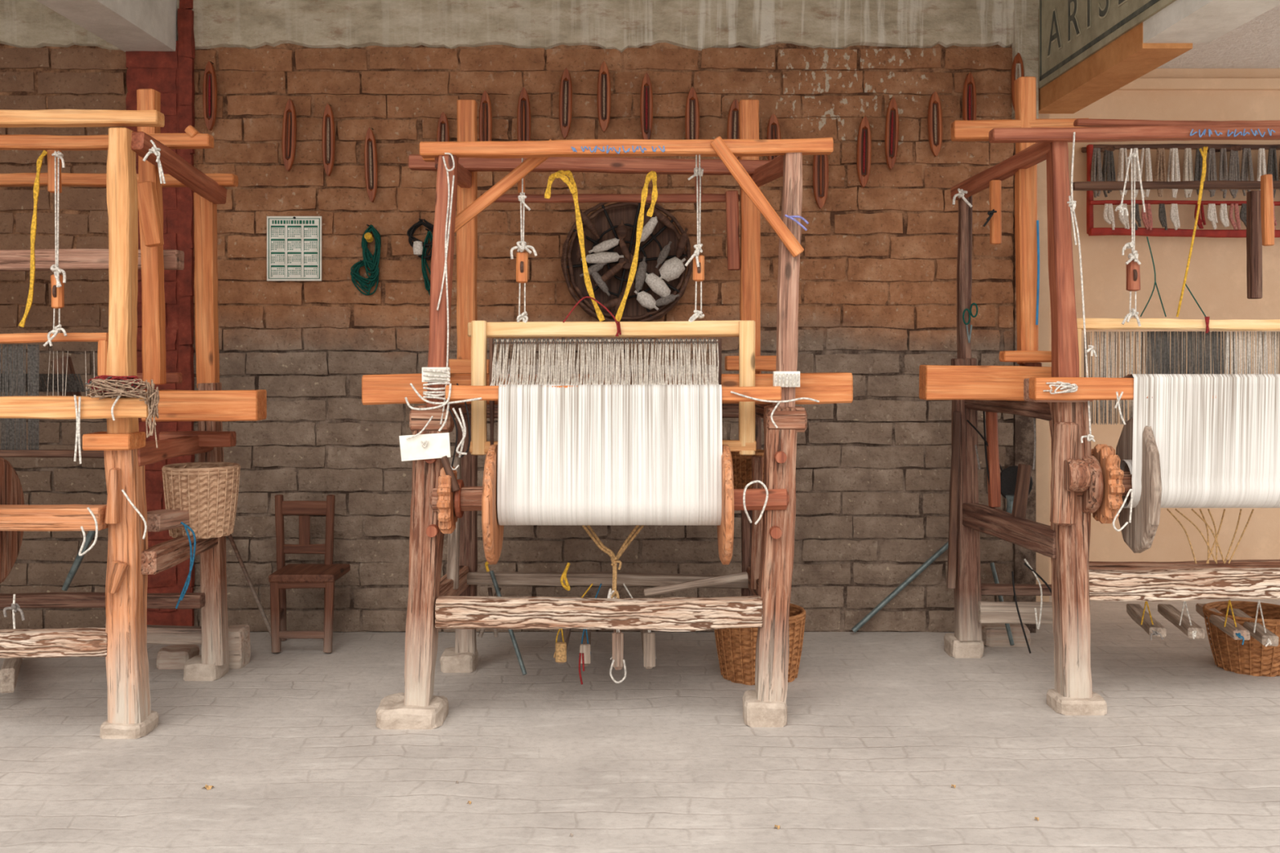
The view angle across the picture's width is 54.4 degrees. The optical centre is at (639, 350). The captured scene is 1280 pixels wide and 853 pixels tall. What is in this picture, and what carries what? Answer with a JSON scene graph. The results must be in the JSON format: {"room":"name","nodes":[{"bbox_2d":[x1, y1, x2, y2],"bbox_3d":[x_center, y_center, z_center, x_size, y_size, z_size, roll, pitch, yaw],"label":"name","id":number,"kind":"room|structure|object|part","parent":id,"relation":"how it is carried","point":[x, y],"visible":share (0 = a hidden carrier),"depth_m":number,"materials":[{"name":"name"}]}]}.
{"room":"weaving workshop","nodes":[
{"label":"weaving workshop","id":0,"kind":"room"},
{"bbox_2d":[125,40,194,626],"bbox_3d":[-2.325,-0.052,5.929,0.250,2.814,0.052,0,0,0],"label":"column","id":1,"kind":"structure","parent":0,"point":[136,78],"depth_m":5.92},
{"bbox_2d":[177,0,195,626],"bbox_3d":[-2.164,-0.253,5.930,0.070,3.209,0.050,0,0,0],"label":"column","id":2,"kind":"structure","parent":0,"point":[186,42],"depth_m":5.92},
{"bbox_2d":[0,0,1013,52],"bbox_3d":[-1.652,-1.689,5.965,7.096,0.522,0.063,0,0,0],"label":"concrete beam","id":3,"kind":"structure","parent":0,"point":[620,25],"depth_m":5.95,"materials":[{"name":"grey concrete"}]},
{"bbox_2d":[0,42,1035,632],"bbox_3d":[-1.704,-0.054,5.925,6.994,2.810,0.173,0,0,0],"label":"brick wall","id":4,"kind":"structure","parent":0,"point":[384,562],"depth_m":5.97,"materials":[{"name":"brown brick"}]},
{"bbox_2d":[35,0,177,52],"bbox_3d":[-2.333,-1.688,4.570,0.247,0.524,2.740,0,0,0],"label":"ceiling","id":5,"kind":"structure","parent":4,"relation":"attached to","point":[128,25],"depth_m":5.54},
{"bbox_2d":[202,61,217,130],"bbox_3d":[-2.047,-1.216,5.937,0.064,0.331,0.058,0,0,0],"label":"weaving shuttle","id":6,"kind":"object","parent":4,"relation":"hanging from","point":[210,83],"visible":1,"depth_m":5.91,"materials":[{"name":"brown wood"}]},
{"bbox_2d":[281,97,296,171],"bbox_3d":[-1.669,-1.030,5.937,0.066,0.347,0.058,0,0,0],"label":"weaving shuttle","id":7,"kind":"object","parent":4,"relation":"hanging from","point":[289,122],"visible":1,"depth_m":5.91,"materials":[{"name":"brown wood"}]},
{"bbox_2d":[266,216,321,280],"bbox_3d":[-1.651,-0.489,5.952,0.261,0.308,0.036,0,0,0],"label":"wall calendar","id":8,"kind":"object","parent":4,"relation":"attached to","point":[294,243],"visible":1,"depth_m":5.94,"materials":[{"name":"paper"}]},
{"bbox_2d":[321,102,335,176],"bbox_3d":[-1.482,-1.006,5.937,0.060,0.347,0.058,0,0,0],"label":"weaving shuttle","id":9,"kind":"object","parent":4,"relation":"hanging from","point":[328,135],"visible":1,"depth_m":5.91,"materials":[{"name":"brown wood"}]},
{"bbox_2d":[350,224,381,295],"bbox_3d":[-1.305,-0.434,5.934,0.136,0.338,0.110,0,0,34],"label":"twine hank","id":10,"kind":"object","parent":4,"relation":"hanging from","point":[373,264],"visible":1,"depth_m":5.92,"materials":[{"name":"green fabric"}]},
{"bbox_2d":[364,126,377,202],"bbox_3d":[-1.280,-0.887,5.937,0.062,0.359,0.058,0,0,0],"label":"weaving shuttle","id":11,"kind":"object","parent":4,"relation":"hanging from","point":[371,163],"visible":1,"depth_m":5.91,"materials":[{"name":"brown wood"}]},
{"bbox_3d":[-1.036,-0.421,5.925,0.128,0.419,0.119,0,0,-38],"label":"rope coil","id":12,"kind":"part","parent":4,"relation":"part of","materials":[{"name":"fabric"}]},
{"bbox_2d":[436,111,449,142],"bbox_3d":[-0.938,-0.989,5.937,0.060,0.304,0.058,0,0,0],"label":"weaving shuttle","id":13,"kind":"object","parent":4,"relation":"hanging from","point":[442,132],"visible":0.59,"depth_m":5.91,"materials":[{"name":"brown wood"}]},
{"bbox_2d":[479,89,492,141],"bbox_3d":[-0.735,-1.078,5.937,0.062,0.328,0.058,0,0,0],"label":"weaving shuttle","id":14,"kind":"object","parent":4,"relation":"hanging from","point":[485,108],"visible":0.86,"depth_m":5.91,"materials":[{"name":"brown wood"}]},
{"bbox_2d":[516,86,530,141],"bbox_3d":[-0.552,-1.086,5.937,0.065,0.343,0.058,0,0,0],"label":"weaving shuttle","id":15,"kind":"object","parent":4,"relation":"hanging from","point":[523,115],"visible":0.83,"depth_m":5.91,"materials":[{"name":"brown wood"}]},
{"bbox_2d":[559,66,572,138],"bbox_3d":[-0.354,-1.181,5.937,0.063,0.339,0.058,0,0,0],"label":"weaving shuttle","id":16,"kind":"object","parent":4,"relation":"hanging from","point":[566,86],"visible":1,"depth_m":5.91,"materials":[{"name":"brown wood"}]},
{"bbox_2d":[597,60,610,132],"bbox_3d":[-0.171,-1.212,5.937,0.065,0.339,0.058,0,0,0],"label":"weaving shuttle","id":17,"kind":"object","parent":4,"relation":"hanging from","point":[603,80],"visible":1,"depth_m":5.91,"materials":[{"name":"brown wood"}]},
{"bbox_2d":[560,202,692,321],"bbox_3d":[-0.064,-0.424,5.856,0.624,0.622,0.149,0,0,0],"label":"wicker basket","id":18,"kind":"object","parent":4,"relation":"attached to","point":[610,232],"visible":0.88,"depth_m":5.86,"materials":[{"name":"brown wicker"}]},
{"bbox_2d":[640,72,653,139],"bbox_3d":[0.031,-1.154,5.937,0.060,0.347,0.058,0,0,0],"label":"weaving shuttle","id":19,"kind":"object","parent":4,"relation":"hanging from","point":[646,99],"visible":0.94,"depth_m":5.91,"materials":[{"name":"brown wood"}]},
{"bbox_2d":[684,86,699,139],"bbox_3d":[0.249,-1.096,5.937,0.068,0.324,0.058,0,0,0],"label":"weaving shuttle","id":20,"kind":"object","parent":4,"relation":"hanging from","point":[692,111],"visible":0.88,"depth_m":5.91,"materials":[{"name":"brown wood"}]},
{"bbox_2d":[727,97,739,159],"bbox_3d":[0.451,-1.049,5.937,0.074,0.308,0.058,0,0,0],"label":"weaving shuttle","id":21,"kind":"object","parent":4,"relation":"hanging from","point":[733,114],"visible":0.62,"depth_m":5.91,"materials":[{"name":"brown wood"}]},
{"bbox_2d":[766,112,781,159],"bbox_3d":[0.638,-0.985,5.937,0.069,0.296,0.058,0,0,0],"label":"weaving shuttle","id":22,"kind":"object","parent":4,"relation":"hanging from","point":[773,132],"visible":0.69,"depth_m":5.91,"materials":[{"name":"brown wood"}]},
{"bbox_2d":[813,155,828,208],"bbox_3d":[0.860,-0.843,5.937,0.074,0.331,0.058,0,0,0],"label":"weaving shuttle","id":23,"kind":"object","parent":4,"relation":"hanging from","point":[820,162],"visible":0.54,"depth_m":5.91,"materials":[{"name":"brown wood"}]},
{"bbox_2d":[856,115,871,187],"bbox_3d":[1.066,-0.950,5.937,0.068,0.343,0.058,0,0,0],"label":"weaving shuttle","id":24,"kind":"object","parent":4,"relation":"hanging from","point":[864,137],"visible":1,"depth_m":5.91,"materials":[{"name":"brown wood"}]},
{"bbox_2d":[884,96,898,169],"bbox_3d":[1.198,-1.037,5.937,0.065,0.347,0.058,0,0,0],"label":"weaving shuttle","id":25,"kind":"object","parent":4,"relation":"hanging from","point":[891,126],"visible":1,"depth_m":5.91,"materials":[{"name":"brown wood"}]},
{"bbox_2d":[927,90,942,156],"bbox_3d":[1.405,-1.082,5.937,0.068,0.312,0.058,0,0,0],"label":"weaving shuttle","id":26,"kind":"object","parent":4,"relation":"hanging from","point":[935,111],"visible":1,"depth_m":5.91,"materials":[{"name":"brown wood"}]},
{"bbox_2d":[962,71,976,119],"bbox_3d":[1.568,-1.173,5.937,0.063,0.308,0.058,0,0,0],"label":"weaving shuttle","id":27,"kind":"object","parent":4,"relation":"hanging from","point":[969,93],"visible":0.81,"depth_m":5.91,"materials":[{"name":"brown wood"}]},
{"bbox_2d":[1010,52,1024,111],"bbox_3d":[1.798,-1.275,5.937,0.060,0.292,0.058,0,0,0],"label":"weaving shuttle","id":28,"kind":"object","parent":4,"relation":"hanging from","point":[1017,59],"visible":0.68,"depth_m":5.91,"materials":[{"name":"brown wood"}]},
{"bbox_2d":[0,595,1279,852],"bbox_3d":[0.000,1.400,1.800,12.000,0.100,11.600,0,0,0],"label":"floor","id":29,"kind":"structure","parent":0,"point":[1184,757],"depth_m":4.11,"materials":[{"name":"stone"}]},
{"bbox_2d":[0,88,266,738],"bbox_3d":[-2.740,0.145,4.795,2.595,2.426,1.272,0,0,0],"label":"loom","id":30,"kind":"object","parent":29,"relation":"on","point":[201,499],"depth_m":4.60,"materials":[{"name":"wood"}]},
{"bbox_3d":[-2.672,1.036,4.402,1.615,0.098,0.094,0,0,0],"label":"rail","id":31,"kind":"part","parent":30,"relation":"part of","materials":[{"name":"beige wood"}]},
{"bbox_3d":[-2.133,-0.119,4.550,0.026,0.108,0.006,0,0,0],"label":"pulley cord","id":32,"kind":"part","parent":30,"relation":"part of","materials":[{"name":"white fabric"}]},
{"bbox_3d":[-2.132,-0.515,4.550,0.018,0.433,0.006,0,0,0],"label":"harness cord","id":33,"kind":"part","parent":30,"relation":"part of","materials":[{"name":"white fabric"}]},
{"bbox_3d":[-2.254,0.129,4.901,0.066,0.208,0.052,-16,0,0],"label":"dark lever","id":34,"kind":"part","parent":30,"relation":"part of","materials":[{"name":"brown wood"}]},
{"bbox_3d":[-2.826,0.995,4.950,2.177,0.062,0.065,0,0,0],"label":"rail","id":35,"kind":"part","parent":30,"relation":"part of","materials":[{"name":"brown wood"}]},
{"bbox_3d":[-1.838,-0.217,4.420,0.082,1.138,0.108,0,0,0],"label":"post","id":36,"kind":"part","parent":30,"relation":"part of","materials":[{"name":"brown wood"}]},
{"bbox_3d":[-1.819,0.819,4.419,0.123,0.986,0.137,-1,0,0],"label":"leg","id":37,"kind":"part","parent":30,"relation":"part of","materials":[{"name":"brown wood"}]},
{"bbox_3d":[-1.830,-0.511,4.647,0.064,0.239,0.051,-9,0,0],"label":"short post","id":38,"kind":"part","parent":30,"relation":"part of","materials":[{"name":"orange wood"}]},
{"bbox_3d":[-1.910,0.108,4.899,0.200,0.046,0.054,-2,0,0],"label":"crossing post","id":39,"kind":"part","parent":30,"relation":"part of","materials":[{"name":"brown wood"}]},
{"bbox_3d":[-1.953,1.173,5.149,0.386,0.071,0.063,1,0,0],"label":"rail","id":40,"kind":"part","parent":30,"relation":"part of","materials":[{"name":"brown wood"}]},
{"bbox_3d":[-1.799,0.373,4.785,0.074,0.079,0.738,0,0,2],"label":"rail","id":41,"kind":"part","parent":30,"relation":"part of","materials":[{"name":"brown wood"}]},
{"bbox_3d":[-1.765,-0.696,4.785,0.069,0.070,0.747,0,-8,4],"label":"rail","id":42,"kind":"part","parent":30,"relation":"part of","materials":[{"name":"brown wood"}]},
{"bbox_3d":[-1.758,0.756,4.785,0.076,0.085,0.737,0,0,-1],"label":"rail","id":43,"kind":"part","parent":30,"relation":"part of","materials":[{"name":"brown wood"}]},
{"bbox_3d":[-1.794,-0.250,5.149,0.081,0.812,0.075,-1,0,0],"label":"post","id":44,"kind":"part","parent":30,"relation":"part of","materials":[{"name":"orange wood"}]},
{"bbox_3d":[-1.768,0.713,5.150,0.087,1.163,0.098,-1,0,0],"label":"post","id":45,"kind":"part","parent":30,"relation":"part of","materials":[{"name":"brown wood"}]},
{"bbox_2d":[202,784,213,790],"bbox_3d":[-1.334,1.345,3.841,0.030,0.008,0.028,0,0,22],"label":"dry leaf","id":46,"kind":"object","parent":29,"relation":"on","point":[206,787],"visible":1,"depth_m":3.83,"materials":[{"name":"beige plant"}]},
{"bbox_2d":[227,533,271,636],"bbox_3d":[-1.811,1.107,5.810,0.375,0.476,0.018,0,0,38],"label":"metal pole","id":47,"kind":"object","parent":29,"relation":"on","point":[230,537],"visible":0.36,"depth_m":5.81,"materials":[{"name":"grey metal"}]},
{"bbox_2d":[268,494,350,653],"bbox_3d":[-1.526,1.010,5.672,0.347,0.681,0.292,0,0,0],"label":"chair","id":48,"kind":"object","parent":29,"relation":"on","point":[324,575],"visible":1,"depth_m":5.72,"materials":[{"name":"brown wood"}]},
{"bbox_3d":[-1.625,1.171,5.551,0.042,0.346,0.037,-1,0,0],"label":"leg","id":49,"kind":"part","parent":48,"relation":"part of","materials":[{"name":"brown wood"}]},
{"bbox_3d":[-1.673,1.010,5.800,0.038,0.681,0.033,-1,0,0],"label":"leg","id":50,"kind":"part","parent":48,"relation":"part of","materials":[{"name":"brown wood"}]},
{"bbox_3d":[-1.560,0.731,5.798,0.227,0.068,0.023,0,0,0],"label":"rail","id":51,"kind":"part","parent":48,"relation":"part of","materials":[{"name":"brown wood"}]},
{"bbox_3d":[-1.560,0.923,5.801,0.227,0.048,0.023,0,0,0],"label":"rail","id":52,"kind":"part","parent":48,"relation":"part of","materials":[{"name":"brown wood"}]},
{"bbox_3d":[-1.501,1.012,5.670,0.298,0.039,0.287,0,0,0],"label":"seat","id":53,"kind":"part","parent":48,"relation":"part of","materials":[{"name":"brown wood"}]},
{"bbox_3d":[-1.386,1.171,5.548,0.039,0.346,0.039,2,0,0],"label":"leg","id":54,"kind":"part","parent":48,"relation":"part of","materials":[{"name":"brown wood"}]},
{"bbox_3d":[-1.450,1.010,5.799,0.040,0.681,0.037,1,0,0],"label":"leg","id":55,"kind":"part","parent":48,"relation":"part of","materials":[{"name":"brown wood"}]},
{"bbox_2d":[361,99,853,729],"bbox_3d":[-0.121,0.143,5.019,1.838,2.415,1.476,0,0,0],"label":"loom","id":56,"kind":"object","parent":29,"relation":"on","point":[602,446],"depth_m":4.49,"materials":[{"name":"wood"}]},
{"bbox_3d":[-0.784,0.749,4.549,0.121,1.096,0.144,2,0,0],"label":"leg","id":57,"kind":"part","parent":56,"relation":"part of","materials":[{"name":"brown wood"}]},
{"bbox_3d":[-0.725,-0.245,4.548,0.071,0.976,0.098,3,0,0],"label":"leg","id":58,"kind":"part","parent":56,"relation":"part of","materials":[{"name":"brown wood"}]},
{"bbox_3d":[-0.732,-0.710,4.925,0.055,0.072,0.758,0,2,-1],"label":"rail","id":59,"kind":"part","parent":56,"relation":"part of","materials":[{"name":"brown wood"}]},
{"bbox_3d":[-0.770,0.947,4.925,0.064,0.096,0.758,0,-1,3],"label":"rail","id":60,"kind":"part","parent":56,"relation":"part of","materials":[{"name":"brown wood"}]},
{"bbox_3d":[-0.739,0.682,4.951,0.046,0.527,0.055,1,0,0],"label":"post","id":61,"kind":"part","parent":56,"relation":"part of","materials":[{"name":"grey wood"}]},
{"bbox_3d":[-0.745,0.215,4.925,0.064,0.090,0.758,0,1,1],"label":"rail","id":62,"kind":"part","parent":56,"relation":"part of","materials":[{"name":"brown wood"}]},
{"bbox_3d":[-0.740,0.713,5.300,0.089,1.155,0.088,0,0,0],"label":"post","id":63,"kind":"part","parent":56,"relation":"part of","materials":[{"name":"brown wood"}]},
{"bbox_3d":[-0.737,-0.461,5.300,0.082,1.207,0.086,0,0,0],"label":"post","id":64,"kind":"part","parent":56,"relation":"part of","materials":[{"name":"orange wood"}]},
{"bbox_3d":[-0.548,0.159,4.601,0.019,0.412,0.022,0,0,0],"label":"reed frame","id":65,"kind":"part","parent":56,"relation":"part of","materials":[{"name":"brown wood"}]},
{"bbox_3d":[-0.444,-0.195,4.680,0.027,0.157,0.006,0,0,0],"label":"pulley cord","id":66,"kind":"part","parent":56,"relation":"part of","materials":[{"name":"white fabric"}]},
{"bbox_3d":[-0.442,-0.494,4.680,0.018,0.203,0.006,0,0,0],"label":"harness cord","id":67,"kind":"part","parent":56,"relation":"part of","materials":[{"name":"white fabric"}]},
{"bbox_3d":[-0.182,-0.129,4.611,0.207,0.149,0.030,0,0,0],"label":"red cord","id":68,"kind":"part","parent":56,"relation":"part of","materials":[{"name":"red fabric"}]},
{"bbox_3d":[-0.148,0.952,4.516,1.182,0.119,0.081,0,0,0],"label":"rail","id":69,"kind":"part","parent":56,"relation":"part of","materials":[{"name":"brown wood"}]},
{"bbox_3d":[-0.155,0.964,5.250,1.254,0.056,0.064,1,0,0],"label":"rail","id":70,"kind":"part","parent":56,"relation":"part of","materials":[{"name":"grey wood"}]},
{"bbox_3d":[-0.128,-0.656,5.351,1.113,0.039,0.046,0,0,0],"label":"cross rail","id":71,"kind":"part","parent":56,"relation":"part of","materials":[{"name":"brown wood"}]},
{"bbox_3d":[-0.113,-0.664,4.590,0.681,0.164,0.105,0,0,7],"label":"harness cord","id":72,"kind":"part","parent":56,"relation":"part of","materials":[{"name":"fabric"}]},
{"bbox_3d":[-0.104,0.796,4.676,0.236,0.285,0.081,0,0,5],"label":"treadle cord","id":73,"kind":"part","parent":56,"relation":"part of","materials":[{"name":"beige fabric"}]},
{"bbox_3d":[0.220,-0.201,4.680,0.027,0.157,0.006,0,0,0],"label":"pulley cord","id":74,"kind":"part","parent":56,"relation":"part of","materials":[{"name":"white fabric"}]},
{"bbox_3d":[0.221,-0.536,4.680,0.018,0.310,0.006,0,0,0],"label":"harness cord","id":75,"kind":"part","parent":56,"relation":"part of","materials":[{"name":"white fabric"}]},
{"bbox_3d":[0.292,0.159,4.600,0.018,0.412,0.022,0,0,0],"label":"reed frame","id":76,"kind":"part","parent":56,"relation":"part of","materials":[{"name":"brown wood"}]},
{"bbox_3d":[0.396,-0.513,5.300,0.053,0.338,0.052,-2,0,0],"label":"post","id":77,"kind":"part","parent":56,"relation":"part of","materials":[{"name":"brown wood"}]},
{"bbox_3d":[0.468,-0.461,5.300,0.087,1.207,0.085,0,0,0],"label":"post","id":78,"kind":"part","parent":56,"relation":"part of","materials":[{"name":"orange wood"}]},
{"bbox_3d":[0.474,0.713,5.301,0.088,1.155,0.084,0,0,0],"label":"post","id":79,"kind":"part","parent":56,"relation":"part of","materials":[{"name":"brown wood"}]},
{"bbox_3d":[0.489,0.949,4.925,0.064,0.096,0.758,0,-1,-1],"label":"rail","id":80,"kind":"part","parent":56,"relation":"part of","materials":[{"name":"brown wood"}]},
{"bbox_3d":[0.464,0.682,4.949,0.046,0.527,0.052,1,0,0],"label":"post","id":81,"kind":"part","parent":56,"relation":"part of","materials":[{"name":"brown wood"}]},
{"bbox_3d":[0.502,0.218,4.925,0.065,0.092,0.760,0,1,-4],"label":"rail","id":82,"kind":"part","parent":56,"relation":"part of","materials":[{"name":"brown wood"}]},
{"bbox_3d":[0.519,-0.713,4.925,0.053,0.068,0.762,0,2,-6],"label":"rail","id":83,"kind":"part","parent":56,"relation":"part of","materials":[{"name":"brown wood"}]},
{"bbox_3d":[0.497,0.746,4.553,0.121,1.090,0.141,2,0,0],"label":"leg","id":84,"kind":"part","parent":56,"relation":"part of","materials":[{"name":"brown wood"}]},
{"bbox_3d":[0.543,-0.245,4.548,0.074,0.975,0.097,2,0,0],"label":"leg","id":85,"kind":"part","parent":56,"relation":"part of","materials":[{"name":"brown wood"}]},
{"bbox_2d":[714,603,805,685],"bbox_3d":[0.495,1.211,5.170,0.386,0.278,0.386,0,0,0],"label":"wicker basket","id":86,"kind":"object","parent":29,"relation":"on","point":[735,646],"visible":0.45,"depth_m":5.05,"materials":[{"name":"brown wicker"}]},
{"bbox_2d":[851,541,948,632],"bbox_3d":[1.246,1.119,5.915,0.490,0.437,0.026,0,0,-4],"label":"metal pole","id":87,"kind":"object","parent":29,"relation":"on","point":[944,547],"visible":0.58,"depth_m":5.91,"materials":[{"name":"grey metal"}]},
{"bbox_2d":[990,562,1014,645],"bbox_3d":[1.658,1.156,5.700,0.020,0.344,0.220,0,0,-10],"label":"metal pole","id":88,"kind":"object","parent":29,"relation":"on","point":[992,564],"visible":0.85,"depth_m":5.70,"materials":[{"name":"grey metal"}]},
{"bbox_2d":[919,76,1279,715],"bbox_3d":[2.779,0.080,5.147,3.305,2.541,1.346,0,0,0],"label":"loom","id":89,"kind":"object","parent":29,"relation":"on","point":[1192,439],"depth_m":4.71,"materials":[{"name":"wood"}]},
{"bbox_3d":[1.434,-0.316,5.499,0.058,0.783,0.064,0,0,0],"label":"post","id":90,"kind":"part","parent":89,"relation":"part of","materials":[{"name":"brown wood"}]},
{"bbox_3d":[1.439,0.653,5.499,0.104,1.242,0.094,-1,0,0],"label":"post","id":91,"kind":"part","parent":89,"relation":"part of","materials":[{"name":"brown wood"}]},
{"bbox_3d":[1.504,0.452,5.299,0.045,0.425,0.054,-1,0,0],"label":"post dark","id":92,"kind":"part","parent":89,"relation":"part of","materials":[{"name":"brown wood"}]},
{"bbox_3d":[1.487,-0.739,5.100,0.062,0.062,0.831,0,-6,-12],"label":"rail","id":93,"kind":"part","parent":89,"relation":"part of","materials":[{"name":"brown wood"}]},
{"bbox_3d":[1.519,0.224,5.100,0.066,0.072,0.820,0,1,-10],"label":"rail","id":94,"kind":"part","parent":89,"relation":"part of","materials":[{"name":"brown wood"}]},
{"bbox_3d":[1.516,0.724,5.100,0.076,0.104,0.821,0,1,-10],"label":"rail","id":95,"kind":"part","parent":89,"relation":"part of","materials":[{"name":"brown wood"}]},
{"bbox_3d":[2.972,1.067,5.549,2.921,0.051,0.066,0,0,0],"label":"rail","id":96,"kind":"part","parent":89,"relation":"part of","materials":[{"name":"brown wood"}]},
{"bbox_3d":[1.563,0.586,5.100,0.048,0.243,0.052,7,0,0],"label":"stand post","id":97,"kind":"part","parent":89,"relation":"part of","materials":[{"name":"brown wood"}]},
{"bbox_3d":[1.553,-0.522,5.000,0.075,1.149,0.077,0,0,0],"label":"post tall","id":98,"kind":"part","parent":89,"relation":"part of","materials":[{"name":"orange wood"}]},
{"bbox_3d":[1.569,0.123,5.002,0.071,0.155,0.082,0,0,0],"label":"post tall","id":99,"kind":"part","parent":89,"relation":"part of","materials":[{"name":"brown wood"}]},
{"bbox_3d":[1.592,-0.327,4.700,0.080,0.970,0.093,-2,0,0],"label":"post","id":100,"kind":"part","parent":89,"relation":"part of","materials":[{"name":"brown wood"}]},
{"bbox_3d":[1.629,0.725,4.701,0.129,1.156,0.141,-1,0,0],"label":"leg","id":101,"kind":"part","parent":89,"relation":"part of","materials":[{"name":"brown wood"}]},
{"bbox_3d":[1.869,-0.187,4.720,0.027,0.115,0.006,0,0,0],"label":"pulley cord","id":102,"kind":"part","parent":89,"relation":"part of","materials":[{"name":"white fabric"}]},
{"bbox_3d":[1.871,-0.567,4.720,0.018,0.403,0.006,0,0,0],"label":"harness cord","id":103,"kind":"part","parent":89,"relation":"part of","materials":[{"name":"white fabric"}]},
{"bbox_3d":[2.890,0.859,5.000,2.205,0.041,0.056,0,0,0],"label":"rail","id":104,"kind":"part","parent":89,"relation":"part of","materials":[{"name":"brown wood"}]},
{"bbox_3d":[2.714,0.877,4.700,2.080,0.118,0.105,0,0,0],"label":"rail","id":105,"kind":"part","parent":89,"relation":"part of","materials":[{"name":"brown wood"}]},
{"bbox_2d":[1202,600,1279,676],"bbox_3d":[2.612,1.226,5.300,0.394,0.248,0.394,0,0,0],"label":"wicker basket","id":106,"kind":"object","parent":29,"relation":"on","point":[1252,658],"visible":0.8,"depth_m":5.20,"materials":[{"name":"brown wicker"}]},
{"bbox_2d":[1011,0,1038,119],"bbox_3d":[1.841,-1.480,5.970,0.110,0.940,0.100,0,0,0],"label":"column","id":107,"kind":"structure","parent":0,"point":[1025,14],"depth_m":5.92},
{"bbox_2d":[1035,113,1048,602],"bbox_3d":[1.971,-0.300,6.710,0.150,3.300,0.980,0,0,0],"label":"wall","id":108,"kind":"structure","parent":0,"point":[1042,425],"depth_m":6.22,"materials":[{"name":"beige paint"}]},
{"bbox_2d":[1038,0,1279,68],"bbox_3d":[3.548,-1.885,5.325,3.304,0.500,4.050,0,0,0],"label":"ceiling","id":109,"kind":"structure","parent":0,"point":[1255,43],"depth_m":6.74,"materials":[{"name":"beige paint"}]},
{"bbox_2d":[1038,0,1279,113],"bbox_3d":[2.025,-1.549,4.610,0.262,0.802,2.820,0,0,0],"label":"beam","id":110,"kind":"structure","parent":0,"point":[1167,29],"depth_m":5.02,"materials":[{"name":"paint"}]},
{"bbox_2d":[1040,0,1041,79],"bbox_3d":[1.893,-1.614,5.878,0.005,0.672,0.015,0,0,0],"label":"panel end rule","id":111,"kind":"object","parent":110,"relation":"attached to","point":[1040,0],"visible":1,"depth_m":5.88,"materials":[{"name":"paint"}]},
{"bbox_2d":[1047,0,1124,56],"bbox_3d":[1.891,-1.483,4.795,0.004,0.235,1.950,0,0,0],"label":"sign lettering","id":112,"kind":"object","parent":110,"relation":"attached to","point":[1101,13],"visible":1,"depth_m":5.47,"materials":[{"name":"paint"}]},
{"bbox_2d":[1039,0,1159,80],"bbox_3d":[1.893,-1.288,4.570,0.005,0.020,2.640,0,0,0],"label":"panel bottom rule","id":113,"kind":"object","parent":110,"relation":"attached to","point":[1151,2],"visible":1,"depth_m":5.10,"materials":[{"name":"paint"}]},
{"bbox_3d":[1.905,-1.599,4.555,0.022,0.702,2.710,0,0,0],"label":"sign panel","id":114,"kind":"part","parent":110,"relation":"part of","materials":[{"name":"brown wood"}]},
{"bbox_2d":[1048,68,1279,584],"bbox_3d":[3.548,-0.200,7.275,3.304,3.100,0.150,0,0,0],"label":"wall","id":115,"kind":"structure","parent":0,"point":[1216,277],"depth_m":7.20,"materials":[{"name":"beige paint"}]},
{"bbox_2d":[1081,143,1279,237],"bbox_3d":[3.445,-0.913,7.139,1.828,0.544,0.220,0,0,0],"label":"rack","id":116,"kind":"object","parent":115,"relation":"attached to","point":[1095,171],"visible":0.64,"depth_m":7.08,"materials":[{"name":"brown wood"}]},
{"bbox_3d":[3.408,-0.670,7.080,1.703,0.049,0.060,1,0,0],"label":"rail","id":117,"kind":"part","parent":116,"relation":"part of","materials":[{"name":"red paint"}]},
{"bbox_3d":[3.408,-0.841,7.082,1.703,0.030,0.037,0,0,0],"label":"rail","id":118,"kind":"part","parent":116,"relation":"part of","materials":[{"name":"red paint"}]},
{"bbox_3d":[3.422,-1.166,7.109,1.710,0.034,0.037,0,0,0],"label":"rail","id":119,"kind":"part","parent":116,"relation":"part of","materials":[{"name":"brown wood"}]},
{"bbox_2d":[1115,78,1279,90],"bbox_3d":[3.623,-1.538,7.180,3.154,0.060,0.040,0,0,0],"label":"trim","id":120,"kind":"structure","parent":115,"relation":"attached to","point":[1139,84],"depth_m":7.16,"materials":[{"name":"beige paint"}]}
]}

